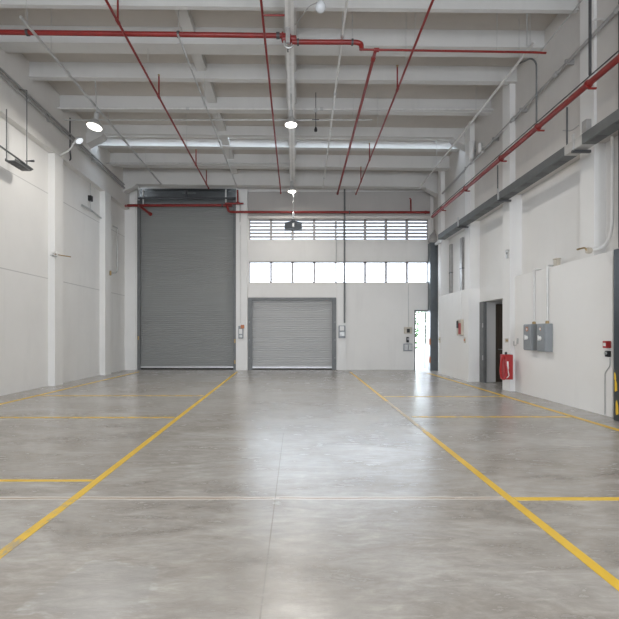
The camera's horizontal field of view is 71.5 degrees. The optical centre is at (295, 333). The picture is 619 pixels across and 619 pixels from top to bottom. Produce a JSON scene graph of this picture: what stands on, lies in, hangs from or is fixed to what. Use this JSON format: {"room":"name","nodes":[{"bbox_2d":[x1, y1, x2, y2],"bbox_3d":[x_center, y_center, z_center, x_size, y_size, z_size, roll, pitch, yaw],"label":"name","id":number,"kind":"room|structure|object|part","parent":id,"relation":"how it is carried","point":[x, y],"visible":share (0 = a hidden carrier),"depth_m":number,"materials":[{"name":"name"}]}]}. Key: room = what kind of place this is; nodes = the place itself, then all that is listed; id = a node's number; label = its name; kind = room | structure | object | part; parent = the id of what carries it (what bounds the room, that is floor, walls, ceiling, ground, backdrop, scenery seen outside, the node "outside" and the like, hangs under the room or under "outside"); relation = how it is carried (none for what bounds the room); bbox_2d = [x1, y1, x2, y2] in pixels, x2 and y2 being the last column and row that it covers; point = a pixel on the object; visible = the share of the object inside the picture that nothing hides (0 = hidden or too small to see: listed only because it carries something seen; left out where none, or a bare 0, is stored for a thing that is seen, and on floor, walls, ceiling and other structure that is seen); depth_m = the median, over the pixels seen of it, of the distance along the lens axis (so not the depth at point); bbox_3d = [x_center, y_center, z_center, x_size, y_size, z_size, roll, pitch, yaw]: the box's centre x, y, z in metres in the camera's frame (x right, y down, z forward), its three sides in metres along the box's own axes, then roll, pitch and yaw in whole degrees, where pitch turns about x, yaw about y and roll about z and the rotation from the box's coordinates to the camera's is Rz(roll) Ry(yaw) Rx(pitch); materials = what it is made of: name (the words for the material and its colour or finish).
{"room":"empty warehouse","nodes":[
{"label":"empty warehouse","id":0,"kind":"room"},
{"bbox_2d":[0,47,129,395],"bbox_3d":[-7.200,-2.950,5.650,0.500,8.900,25.300,0,0,0],"label":"wall","id":1,"kind":"structure","parent":0,"point":[62,318],"depth_m":12.40,"materials":[{"name":"white paint"}]},
{"bbox_2d":[0,89,34,170],"bbox_3d":[-6.766,-5.139,8.960,0.370,2.027,3.922,0,0,0],"label":"lamp","id":2,"kind":"object","parent":1,"relation":"attached to","point":[18,163],"visible":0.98,"depth_m":10.54,"materials":[{"name":"grey metal"}]},
{"bbox_3d":[-6.900,-4.755,10.250,0.024,1.210,0.024,0,0,23],"label":"hanger rod","id":3,"kind":"part","parent":2,"relation":"part of","materials":[{"name":"grey paint"}]},
{"bbox_3d":[-6.690,-4.280,8.960,0.044,0.244,3.922,0,0,0],"label":"rail","id":4,"kind":"part","parent":2,"relation":"part of","materials":[{"name":"grey metal"}]},
{"bbox_3d":[-6.849,-5.152,10.800,0.204,2.003,0.026,0,0,0],"label":"hanger rod","id":5,"kind":"part","parent":2,"relation":"part of","materials":[{"name":"grey paint"}]},
{"bbox_2d":[50,251,70,256],"bbox_3d":[-6.830,-2.287,12.424,0.201,0.154,0.610,0,0,24],"label":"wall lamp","id":6,"kind":"object","parent":1,"relation":"attached to","point":[52,252],"visible":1,"depth_m":12.32,"materials":[{"name":"white plastic"}]},
{"bbox_2d":[0,72,124,188],"bbox_3d":[-6.884,-6.037,10.300,0.132,0.458,14.602,0,0,0],"label":"conduit","id":7,"kind":"object","parent":1,"relation":"attached to","point":[48,119],"visible":0.93,"depth_m":12.10,"materials":[{"name":"metal"}]},
{"bbox_2d":[0,67,124,184],"bbox_3d":[-6.896,-6.167,10.300,0.109,0.428,14.601,0,0,0],"label":"conduit","id":8,"kind":"object","parent":1,"relation":"attached to","point":[1,69],"visible":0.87,"depth_m":12.11,"materials":[{"name":"metal"}]},
{"bbox_2d":[69,118,70,160],"bbox_3d":[-6.979,-5.961,13.200,0.170,1.340,0.038,0,0,0],"label":"cable","id":9,"kind":"object","parent":1,"relation":"attached to","point":[69,118],"visible":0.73,"depth_m":13.19,"materials":[{"name":"metal"}]},
{"bbox_2d":[59,137,82,155],"bbox_3d":[-6.606,-5.496,12.601,0.708,0.547,0.231,0,0,0],"label":"lamp","id":10,"kind":"object","parent":1,"relation":"attached to","point":[78,140],"visible":1,"depth_m":12.59,"materials":[{"name":"white metal"}]},
{"bbox_3d":[-6.678,-5.493,12.618,0.568,0.541,0.070,0,0,5],"label":"arm","id":11,"kind":"part","parent":10,"relation":"part of"},
{"bbox_2d":[81,183,101,218],"bbox_3d":[-7.095,-4.734,15.085,0.110,1.133,1.638,0,0,0],"label":"conduit","id":12,"kind":"object","parent":1,"relation":"attached to","point":[90,198],"visible":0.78,"depth_m":14.84,"materials":[{"name":"metal"}]},
{"bbox_2d":[109,226,117,274],"bbox_3d":[-7.019,-3.201,16.521,0.121,2.044,1.148,0,0,-10],"label":"conduit","id":13,"kind":"object","parent":1,"relation":"attached to","point":[110,272],"visible":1,"depth_m":17.04,"materials":[{"name":"metal"}]},
{"bbox_2d":[125,203,231,215],"bbox_3d":[-4.846,-5.060,17.493,4.408,0.654,0.662,0,0,0],"label":"pipe","id":14,"kind":"object","parent":1,"relation":"attached to","point":[141,206],"visible":0.95,"depth_m":17.70,"materials":[{"name":"red metal"}]},
{"bbox_2d":[125,187,432,369],"bbox_3d":[-0.600,-2.950,18.080,13.800,8.900,0.440,0,0,0],"label":"wall","id":15,"kind":"structure","parent":0,"point":[376,314],"depth_m":18.00,"materials":[{"name":"white paint"}]},
{"bbox_2d":[137,189,235,369],"bbox_3d":[-4.577,-2.290,18.315,4.147,7.580,0.690,0,0,0],"label":"roller shutter","id":16,"kind":"object","parent":15,"relation":"attached to","point":[186,256],"visible":0.95,"depth_m":18.14,"materials":[{"name":"grey paint"}]},
{"bbox_3d":[-6.588,-2.050,18.120,0.125,7.100,0.200,0,0,0],"label":"guide rail","id":17,"kind":"part","parent":16,"relation":"part of","materials":[{"name":"grey metal"}]},
{"bbox_3d":[-2.567,-2.050,18.120,0.125,7.100,0.200,0,0,0],"label":"guide rail","id":18,"kind":"part","parent":16,"relation":"part of","materials":[{"name":"grey metal"}]},
{"bbox_2d":[140,189,235,196],"bbox_3d":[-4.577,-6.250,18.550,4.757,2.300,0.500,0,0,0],"label":"trim","id":19,"kind":"structure","parent":15,"relation":"attached to","point":[147,192],"depth_m":18.72,"materials":[{"name":"grey metal"}]},
{"bbox_2d":[240,225,240,322],"bbox_3d":[-2.302,-2.491,17.840,0.028,4.060,0.027,0,0,0],"label":"conduit","id":20,"kind":"object","parent":15,"relation":"attached to","point":[240,225],"visible":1,"depth_m":17.82,"materials":[{"name":"metal"}]},
{"bbox_2d":[238,325,243,338],"bbox_3d":[-2.262,-0.093,17.800,0.245,0.561,0.120,0,0,0],"label":"door control box","id":21,"kind":"object","parent":15,"relation":"attached to","point":[240,328],"visible":1,"depth_m":17.77,"materials":[{"name":"grey paint"}]},
{"bbox_2d":[248,298,335,369],"bbox_3d":[-0.161,-0.012,18.075,3.686,3.024,0.250,0,0,0],"label":"roller shutter","id":22,"kind":"object","parent":15,"relation":"attached to","point":[284,333],"visible":1,"depth_m":18.13,"materials":[{"name":"grey paint"}]},
{"bbox_3d":[-1.917,-0.009,18.085,0.175,3.018,0.230,0,0,0],"label":"guide rail","id":23,"kind":"part","parent":22,"relation":"part of","materials":[{"name":"grey metal"}]},
{"bbox_3d":[-0.161,-1.475,18.005,3.676,0.095,0.090,0,0,0],"label":"lintel plate","id":24,"kind":"part","parent":22,"relation":"part of","materials":[{"name":"grey paint"}]},
{"bbox_3d":[1.595,-0.009,18.085,0.175,3.018,0.230,0,0,0],"label":"guide rail","id":25,"kind":"part","parent":22,"relation":"part of","materials":[{"name":"grey metal"}]},
{"bbox_2d":[249,219,335,239],"bbox_3d":[-0.142,-4.379,18.132,3.634,0.871,0.144,0,0,0],"label":"window","id":26,"kind":"structure","parent":15,"relation":"in","point":[259,229],"depth_m":18.07,"materials":[{"name":"glass"}]},
{"bbox_3d":[-0.142,-4.789,18.110,3.634,0.050,0.100,0,0,0],"label":"frame","id":27,"kind":"part","parent":26,"relation":"part of","materials":[{"name":"paint"}]},
{"bbox_2d":[249,262,335,282],"bbox_3d":[-0.142,-2.595,18.110,3.634,0.887,0.100,0,0,0],"label":"window","id":28,"kind":"structure","parent":15,"relation":"in","point":[292,263],"depth_m":18.06,"materials":[{"name":"glass"}]},
{"bbox_3d":[-0.142,-3.014,18.110,3.634,0.050,0.100,0,0,0],"label":"frame","id":29,"kind":"part","parent":28,"relation":"part of","materials":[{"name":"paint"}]},
{"bbox_2d":[225,190,429,213],"bbox_3d":[1.302,-5.259,17.668,8.417,1.271,0.298,0,0,0],"label":"pipe","id":30,"kind":"object","parent":15,"relation":"attached to","point":[237,202],"visible":1,"depth_m":17.70,"materials":[{"name":"red metal"}]},
{"bbox_2d":[336,219,336,283],"bbox_3d":[1.683,-3.516,17.960,0.040,2.846,0.038,0,0,0],"label":"conduit","id":31,"kind":"object","parent":15,"relation":"attached to","point":[336,219],"visible":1,"depth_m":17.94,"materials":[{"name":"metal"}]},
{"bbox_3d":[1.800,-5.434,17.980,7.619,1.021,0.040,0,0,0],"label":"wall panel","id":32,"kind":"part","parent":15,"relation":"part of","materials":[{"name":"grey paint"}]},
{"bbox_2d":[337,219,343,239],"bbox_3d":[1.850,-4.379,18.132,0.352,0.871,0.144,0,0,0],"label":"window","id":33,"kind":"structure","parent":15,"relation":"in","point":[340,222],"depth_m":18.07,"materials":[{"name":"glass"}]},
{"bbox_2d":[337,262,343,282],"bbox_3d":[1.850,-2.595,18.110,0.352,0.887,0.100,0,0,0],"label":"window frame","id":34,"kind":"structure","parent":15,"relation":"in","point":[337,262],"depth_m":18.06,"materials":[{"name":"paint"}]},
{"bbox_2d":[338,325,344,337],"bbox_3d":[1.911,-0.094,17.880,0.284,0.522,0.120,0,0,0],"label":"door control box","id":35,"kind":"object","parent":15,"relation":"attached to","point":[341,328],"visible":1,"depth_m":17.85,"materials":[{"name":"grey paint"}]},
{"bbox_2d":[344,189,344,322],"bbox_3d":[2.022,-3.244,17.900,0.070,5.568,0.067,0,0,0],"label":"conduit","id":36,"kind":"object","parent":15,"relation":"attached to","point":[344,189],"visible":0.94,"depth_m":17.87,"materials":[{"name":"grey metal"}]},
{"bbox_2d":[345,219,427,239],"bbox_3d":[3.784,-4.379,18.132,3.516,0.871,0.144,0,0,0],"label":"window","id":37,"kind":"structure","parent":15,"relation":"in","point":[355,229],"depth_m":18.07,"materials":[{"name":"glass"}]},
{"bbox_3d":[3.784,-4.789,18.110,3.516,0.050,0.100,0,0,0],"label":"frame","id":38,"kind":"part","parent":37,"relation":"part of","materials":[{"name":"paint"}]},
{"bbox_2d":[345,262,427,282],"bbox_3d":[3.784,-2.595,18.110,3.516,0.887,0.100,0,0,0],"label":"window","id":39,"kind":"structure","parent":15,"relation":"in","point":[385,263],"depth_m":18.06,"materials":[{"name":"glass"}]},
{"bbox_3d":[3.784,-3.014,18.110,3.516,0.050,0.100,0,0,0],"label":"frame","id":40,"kind":"part","parent":39,"relation":"part of","materials":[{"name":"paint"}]},
{"bbox_3d":[5.525,-2.595,18.110,0.035,0.887,0.100,0,0,0],"label":"frame","id":41,"kind":"part","parent":39,"relation":"part of","materials":[{"name":"paint"}]},
{"bbox_2d":[404,284,411,333],"bbox_3d":[4.674,-1.056,17.940,0.322,2.070,0.120,0,0,0],"label":"intercom box","id":42,"kind":"object","parent":15,"relation":"attached to","point":[407,330],"visible":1,"depth_m":17.97,"materials":[{"name":"beige plastic"}]},
{"bbox_2d":[403,344,412,350],"bbox_3d":[4.672,0.555,17.940,0.368,0.314,0.120,0,0,0],"label":"box","id":43,"kind":"object","parent":15,"relation":"attached to","point":[406,347],"visible":1,"depth_m":17.89,"materials":[{"name":"grey paint"}]},
{"bbox_2d":[414,310,427,369],"bbox_3d":[5.245,0.248,18.590,0.586,2.505,1.220,0,0,0],"label":"door","id":44,"kind":"structure","parent":15,"relation":"in","point":[422,316],"depth_m":18.48,"materials":[{"name":"grey paint"}]},
{"bbox_2d":[0,0,578,197],"bbox_3d":[-0.600,-6.517,5.700,14.000,1.869,25.400,0,0,0],"label":"ceiling","id":45,"kind":"structure","parent":0,"point":[236,76],"depth_m":11.20,"materials":[{"name":"white paint"}]},
{"bbox_2d":[19,0,161,184],"bbox_3d":[-5.298,-6.502,12.580,0.100,1.274,8.641,0,0,0],"label":"conduit","id":46,"kind":"object","parent":45,"relation":"hanging from","point":[67,72],"visible":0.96,"depth_m":10.35,"materials":[{"name":"metal"}]},
{"bbox_2d":[86,79,102,130],"bbox_3d":[-5.269,-6.219,11.252,0.385,1.708,0.385,0,0,0],"label":"lamp","id":47,"kind":"object","parent":45,"relation":"hanging from","point":[94,124],"visible":1,"depth_m":11.22,"materials":[{"name":"metal"}]},
{"bbox_3d":[-5.269,-5.511,11.252,0.385,0.247,0.385,0,0,0],"label":"lamp shade","id":48,"kind":"part","parent":47,"relation":"part of","materials":[{"name":"metal"}]},
{"bbox_3d":[-5.250,-6.428,11.271,0.030,1.290,0.090,0,0,45],"label":"stem","id":49,"kind":"part","parent":47,"relation":"part of","materials":[{"name":"metal"}]},
{"bbox_2d":[0,8,285,38],"bbox_3d":[-3.544,-6.655,9.000,6.713,0.971,0.148,0,0,0],"label":"pipe","id":50,"kind":"object","parent":45,"relation":"attached to","point":[27,32],"visible":0.88,"depth_m":8.96,"materials":[{"name":"red metal"}]},
{"bbox_2d":[105,0,208,188],"bbox_3d":[-3.477,-6.438,10.015,0.072,1.402,14.032,0,0,0],"label":"pipe","id":51,"kind":"object","parent":45,"relation":"hanging from","point":[106,1],"visible":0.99,"depth_m":10.67,"materials":[{"name":"red metal"}]},
{"bbox_2d":[105,162,289,163],"bbox_3d":[-3.651,-6.523,15.700,7.010,0.600,0.038,0,0,0],"label":"conduit","id":52,"kind":"object","parent":45,"relation":"attached to","point":[105,162],"visible":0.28,"depth_m":15.68,"materials":[{"name":"metal"}]},
{"bbox_2d":[177,34,236,186],"bbox_3d":[-2.349,-6.424,12.750,0.062,1.254,8.301,0,0,0],"label":"conduit","id":53,"kind":"object","parent":45,"relation":"hanging from","point":[180,41],"visible":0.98,"depth_m":11.09,"materials":[{"name":"metal"}]},
{"bbox_2d":[64,112,371,120],"bbox_3d":[-2.370,-6.702,12.900,9.300,0.608,0.042,0,0,0],"label":"conduit","id":54,"kind":"object","parent":45,"relation":"hanging from","point":[108,112],"visible":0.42,"depth_m":12.89,"materials":[{"name":"metal"}]},
{"bbox_2d":[260,0,284,193],"bbox_3d":[-0.452,-6.327,10.015,0.468,1.571,14.033,0,0,0],"label":"pipe","id":55,"kind":"object","parent":45,"relation":"hanging from","point":[261,2],"visible":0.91,"depth_m":9.93,"materials":[{"name":"red metal"}]},
{"bbox_2d":[57,107,492,110],"bbox_3d":[-0.554,-6.573,12.550,13.017,0.105,0.093,0,0,0],"label":"conduit","id":56,"kind":"object","parent":45,"relation":"attached to","point":[107,108],"visible":0.93,"depth_m":12.53,"materials":[{"name":"metal"}]},
{"bbox_2d":[285,0,296,192],"bbox_3d":[-0.141,-6.174,9.950,0.349,1.565,13.900,0,0,0],"label":"light trunking","id":57,"kind":"object","parent":45,"relation":"hanging from","point":[289,4],"depth_m":11.08,"materials":[{"name":"white metal"}]},
{"bbox_3d":[-0.130,-5.826,11.200,0.326,0.848,0.326,0,0,0],"label":"bay lamp","id":58,"kind":"part","parent":57,"relation":"part of","materials":[{"name":"white metal"}]},
{"bbox_3d":[-0.130,-6.033,11.200,0.028,0.433,0.028,0,0,-23],"label":"stem","id":59,"kind":"part","parent":57,"relation":"part of","materials":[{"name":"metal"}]},
{"bbox_3d":[-0.130,-5.552,11.200,0.326,0.210,0.326,0,0,0],"label":"lamp shade","id":60,"kind":"part","parent":57,"relation":"part of","materials":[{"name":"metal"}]},
{"bbox_3d":[-0.153,-5.746,16.400,0.326,0.709,0.326,0,0,0],"label":"bay lamp","id":61,"kind":"part","parent":57,"relation":"part of","materials":[{"name":"white metal"}]},
{"bbox_2d":[285,193,301,230],"bbox_3d":[-0.103,-4.671,16.410,0.660,1.378,0.380,0,0,0],"label":"lamp","id":62,"kind":"object","parent":57,"relation":"hanging from","point":[292,225],"visible":1,"depth_m":16.25,"materials":[{"name":"metal"}]},
{"bbox_2d":[285,220,301,230],"bbox_3d":[-0.103,-4.152,16.425,0.660,0.340,0.350,0,0,0],"label":"hood","id":63,"kind":"object","parent":62,"relation":"attached to","point":[293,225],"depth_m":16.25,"materials":[{"name":"grey metal"}]},
{"bbox_2d":[295,0,325,24],"bbox_3d":[0.195,-6.331,7.766,0.180,1.511,0.961,0,0,-36],"label":"glass lamp","id":64,"kind":"object","parent":45,"relation":"hanging from","point":[320,7],"visible":1,"depth_m":7.42,"materials":[{"name":"white glass"}]},
{"bbox_3d":[0.424,-5.658,7.450,0.180,0.165,0.180,0,0,0],"label":"glass globe","id":65,"kind":"part","parent":64,"relation":"part of"},
{"bbox_2d":[312,92,318,131],"bbox_3d":[0.562,-6.395,12.400,0.202,1.136,0.098,0,0,0],"label":"sensor","id":66,"kind":"object","parent":45,"relation":"hanging from","point":[315,108],"visible":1,"depth_m":12.40,"materials":[{"name":"black plastic"}]},
{"bbox_3d":[0.571,-6.460,12.400,0.018,1.006,0.018,0,0,23],"label":"stem","id":67,"kind":"part","parent":66,"relation":"part of","materials":[{"name":"metal"}]},
{"bbox_2d":[281,12,363,51],"bbox_3d":[0.557,-6.492,8.985,1.727,1.182,0.230,0,0,0],"label":"pipe","id":68,"kind":"object","parent":45,"relation":"hanging from","point":[288,38],"visible":0.98,"depth_m":8.96,"materials":[{"name":"red metal"}]},
{"bbox_2d":[322,0,347,187],"bbox_3d":[0.975,-6.410,10.000,0.081,1.329,14.004,0,0,1],"label":"conduit","id":69,"kind":"object","parent":45,"relation":"hanging from","point":[346,1],"visible":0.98,"depth_m":10.27,"materials":[{"name":"metal"}]},
{"bbox_2d":[336,51,376,194],"bbox_3d":[1.653,-6.229,13.015,0.110,1.446,8.034,0,0,0],"label":"pipe","id":70,"kind":"object","parent":45,"relation":"hanging from","point":[373,57],"visible":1,"depth_m":11.52,"materials":[{"name":"red metal"}]},
{"bbox_2d":[355,0,433,194],"bbox_3d":[2.357,-6.288,10.015,0.070,1.571,14.031,0,0,0],"label":"pipe","id":71,"kind":"object","parent":45,"relation":"hanging from","point":[432,1],"visible":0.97,"depth_m":9.98,"materials":[{"name":"red metal"}]},
{"bbox_2d":[362,48,546,53],"bbox_3d":[3.307,-6.459,9.000,3.853,1.200,0.081,0,0,0],"label":"pipe","id":72,"kind":"object","parent":45,"relation":"hanging from","point":[364,49],"visible":0.98,"depth_m":8.98,"materials":[{"name":"red metal"}]},
{"bbox_2d":[419,13,535,188],"bbox_3d":[4.839,-6.388,12.918,0.197,1.293,8.165,0,0,0],"label":"conduit","id":73,"kind":"object","parent":45,"relation":"attached to","point":[533,42],"visible":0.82,"depth_m":10.77,"materials":[{"name":"metal"}]},
{"bbox_2d":[431,0,618,217],"bbox_3d":[5.152,-5.269,10.450,0.376,3.538,11.900,0,0,0],"label":"pipe","id":74,"kind":"object","parent":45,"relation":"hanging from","point":[588,84],"visible":0.98,"depth_m":8.51,"materials":[{"name":"red metal"}]},
{"bbox_3d":[5.082,-5.279,9.433,0.065,1.558,0.393,0,0,-36],"label":"hanger rod","id":75,"kind":"part","parent":74,"relation":"part of","materials":[{"name":"grey paint"}]},
{"bbox_3d":[5.200,-3.925,8.251,0.030,0.850,0.030,0,0,-22],"label":"tray rod","id":76,"kind":"part","parent":74,"relation":"part of","materials":[{"name":"metal"}]},
{"bbox_3d":[5.200,-5.810,7.605,0.044,2.457,0.044,0,0,-22],"label":"hanger rod","id":77,"kind":"part","parent":74,"relation":"part of","materials":[{"name":"metal"}]},
{"bbox_2d":[0,369,618,618],"bbox_3d":[0.500,1.599,5.650,16.200,0.203,25.300,0,0,0],"label":"floor","id":78,"kind":"structure","parent":0,"point":[418,493],"depth_m":3.83,"materials":[{"name":"concrete"}]},
{"bbox_2d":[428,218,437,370],"bbox_3d":[5.680,-1.687,17.760,0.450,6.374,0.440,0,0,0],"label":"steel column","id":79,"kind":"structure","parent":78,"relation":"on","point":[432,248],"depth_m":17.62,"materials":[{"name":"grey metal"}]},
{"bbox_2d":[614,248,618,420],"bbox_3d":[5.642,0.015,7.245,0.236,2.970,0.490,0,0,0],"label":"post","id":80,"kind":"object","parent":78,"relation":"on","point":[616,251],"visible":1,"depth_m":7.42,"materials":[{"name":"metal"}]},
{"bbox_2d":[433,0,617,417],"bbox_3d":[5.830,-2.950,5.650,0.820,8.900,25.300,0,0,0],"label":"wall","id":81,"kind":"structure","parent":0,"point":[566,210],"depth_m":9.91,"materials":[{"name":"white paint"}]},
{"bbox_2d":[449,244,452,293],"bbox_3d":[5.875,-2.415,16.309,0.090,1.970,0.200,0,0,0],"label":"window","id":82,"kind":"structure","parent":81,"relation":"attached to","point":[450,245],"depth_m":16.22,"materials":[{"name":"grey glass"}]},
{"bbox_2d":[456,290,463,334],"bbox_3d":[5.360,-0.692,14.099,0.120,1.477,0.400,0,0,0],"label":"panel","id":83,"kind":"object","parent":81,"relation":"attached to","point":[459,323],"visible":1,"depth_m":14.00,"materials":[{"name":"beige plastic"}]},
{"bbox_3d":[5.380,-0.213,14.099,0.080,0.520,0.400,0,0,0],"label":"panel","id":84,"kind":"part","parent":83,"relation":"part of","materials":[{"name":"beige plastic"}]},
{"bbox_2d":[460,237,463,289],"bbox_3d":[5.875,-2.415,15.225,0.090,1.970,0.200,0,0,0],"label":"window","id":85,"kind":"structure","parent":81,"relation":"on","point":[462,238],"depth_m":15.13,"materials":[{"name":"grey glass"}]},
{"bbox_2d":[468,141,475,159],"bbox_3d":[5.640,-5.879,13.770,0.220,0.550,0.177,0,0,0],"label":"canister","id":86,"kind":"object","parent":81,"relation":"attached to","point":[471,145],"visible":0.98,"depth_m":13.70,"materials":[{"name":"white plastic"}]},
{"bbox_3d":[6.070,-4.250,14.980,0.300,6.300,6.640,0,0,0],"label":"wall panel","id":87,"kind":"part","parent":81,"relation":"part of","materials":[{"name":"white paint"}]},
{"bbox_2d":[478,143,484,152],"bbox_3d":[5.655,-5.678,13.134,0.190,0.300,0.118,0,0,0],"label":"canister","id":88,"kind":"object","parent":81,"relation":"attached to","point":[480,147],"visible":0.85,"depth_m":13.09,"materials":[{"name":"white plastic"}]},
{"bbox_2d":[479,301,502,382],"bbox_3d":[6.410,0.250,13.456,1.403,2.500,0.292,0,0,-9],"label":"door","id":89,"kind":"structure","parent":81,"relation":"in","point":[482,305],"depth_m":13.43,"materials":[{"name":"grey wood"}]},
{"bbox_3d":[5.810,0.250,13.360,0.100,2.500,0.280,0,0,0],"label":"frame","id":90,"kind":"part","parent":89,"relation":"part of","materials":[{"name":"grey paint"}]},
{"bbox_2d":[499,352,512,379],"bbox_3d":[5.399,0.820,11.112,0.374,0.721,0.316,0,0,0],"label":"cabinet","id":91,"kind":"object","parent":81,"relation":"attached to","point":[506,360],"visible":1,"depth_m":11.05,"materials":[{"name":"red metal"}]},
{"bbox_3d":[5.465,0.852,11.053,0.218,0.615,0.015,0,0,0],"label":"cabinet door","id":92,"kind":"part","parent":91,"relation":"part of","materials":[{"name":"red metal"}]},
{"bbox_2d":[435,109,618,244],"bbox_3d":[5.310,-3.530,10.656,0.507,0.340,13.316,0,0,1],"label":"cable tray","id":93,"kind":"object","parent":81,"relation":"attached to","point":[608,125],"visible":1,"depth_m":8.98,"materials":[{"name":"grey metal"}]},
{"bbox_2d":[438,147,575,239],"bbox_3d":[5.275,-3.507,11.925,0.250,0.186,7.350,0,0,0],"label":"tray","id":94,"kind":"object","parent":93,"relation":"on","point":[559,158],"depth_m":10.32,"materials":[{"name":"metal"}]},
{"bbox_2d":[582,109,618,143],"bbox_3d":[5.275,-3.507,5.875,0.250,0.186,3.750,0,0,0],"label":"tray","id":95,"kind":"object","parent":93,"relation":"on","point":[609,125],"depth_m":7.30,"materials":[{"name":"metal"}]},
{"bbox_2d":[442,4,618,193],"bbox_3d":[5.658,-5.578,10.500,0.184,0.435,12.002,0,0,0],"label":"conduit","id":96,"kind":"object","parent":81,"relation":"attached to","point":[570,61],"visible":0.97,"depth_m":9.57,"materials":[{"name":"metal"}]},
{"bbox_2d":[523,269,541,350],"bbox_3d":[5.669,-0.588,10.290,0.397,1.955,0.360,0,0,0],"label":"electrical box","id":97,"kind":"object","parent":81,"relation":"attached to","point":[529,330],"visible":0.96,"depth_m":10.25,"materials":[{"name":"grey paint"}]},
{"bbox_3d":[5.535,0.077,10.290,0.019,0.585,0.320,0,0,0],"label":"cabinet door","id":98,"kind":"part","parent":97,"relation":"part of","materials":[{"name":"grey paint"}]},
{"bbox_2d":[537,265,552,351],"bbox_3d":[5.664,-0.583,9.730,0.389,1.965,0.320,0,0,0],"label":"electrical box","id":99,"kind":"object","parent":81,"relation":"attached to","point":[544,331],"visible":0.98,"depth_m":9.64,"materials":[{"name":"grey paint"}]},
{"bbox_3d":[5.535,0.083,9.730,0.019,0.595,0.280,0,0,0],"label":"cabinet door","id":100,"kind":"part","parent":99,"relation":"part of","materials":[{"name":"grey paint"}]},
{"bbox_2d":[553,258,560,265],"bbox_3d":[5.775,-1.587,9.519,0.106,0.175,0.136,0,0,0],"label":"junction box","id":101,"kind":"object","parent":81,"relation":"on","point":[556,261],"visible":0.88,"depth_m":9.46,"materials":[{"name":"beige plastic"}]},
{"bbox_2d":[541,0,582,50],"bbox_3d":[5.550,-6.457,8.816,0.023,0.109,1.932,0,0,0],"label":"conduit","id":102,"kind":"object","parent":81,"relation":"attached to","point":[581,0],"visible":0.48,"depth_m":8.95,"materials":[{"name":"metal"}]},
{"bbox_2d":[563,119,590,132],"bbox_3d":[5.575,-4.047,8.539,0.142,0.231,0.544,0,0,-23],"label":"junction box","id":103,"kind":"object","parent":81,"relation":"attached to","point":[586,124],"visible":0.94,"depth_m":8.32,"materials":[{"name":"grey metal"}]},
{"bbox_2d":[576,18,613,253],"bbox_3d":[5.542,-3.787,7.950,0.702,4.592,0.110,0,0,0],"label":"conduit","id":104,"kind":"object","parent":81,"relation":"attached to","point":[588,250],"visible":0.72,"depth_m":7.93,"materials":[{"name":"white plastic"}]},
{"bbox_2d":[603,341,610,347],"bbox_3d":[5.641,0.191,7.806,0.093,0.130,0.110,0,0,0],"label":"fire alarm","id":105,"kind":"object","parent":81,"relation":"attached to","point":[606,344],"visible":1,"depth_m":7.75,"materials":[{"name":"red plastic"}]},
{"bbox_2d":[604,358,610,414],"bbox_3d":[5.675,0.956,7.836,0.018,1.045,0.145,0,0,0],"label":"conduit","id":106,"kind":"object","parent":81,"relation":"attached to","point":[609,358],"visible":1,"depth_m":7.89,"materials":[{"name":"metal"}]},
{"bbox_2d":[604,351,610,356],"bbox_3d":[5.638,0.359,7.796,0.097,0.110,0.080,0,0,0],"label":"switch box","id":107,"kind":"object","parent":81,"relation":"attached to","point":[606,353],"visible":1,"depth_m":7.76,"materials":[{"name":"black plastic"}]},
{"bbox_2d":[618,0,618,247],"bbox_3d":[5.756,-3.950,7.430,0.288,4.900,0.140,0,0,0],"label":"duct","id":108,"kind":"object","parent":81,"relation":"attached to","point":[618,0],"visible":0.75,"depth_m":7.48,"materials":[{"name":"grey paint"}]},
{"label":"outside","id":109,"kind":"structure","parent":0,"visible":0},
{"bbox_2d":[416,344,423,368],"bbox_3d":[5.000,1.635,44.150,70.000,0.230,51.700,0,0,0],"label":"ground","id":110,"kind":"structure","parent":109,"point":[417,360],"depth_m":23.77,"materials":[{"name":"white concrete"}]},
{"bbox_2d":[416,312,420,359],"bbox_3d":[7.346,-0.679,25.487,2.865,4.402,2.860,0,0,0],"label":"shrub","id":111,"kind":"object","parent":110,"relation":"on","point":[417,324],"visible":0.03,"depth_m":25.27,"materials":[{"name":"green plant"}]}
]}

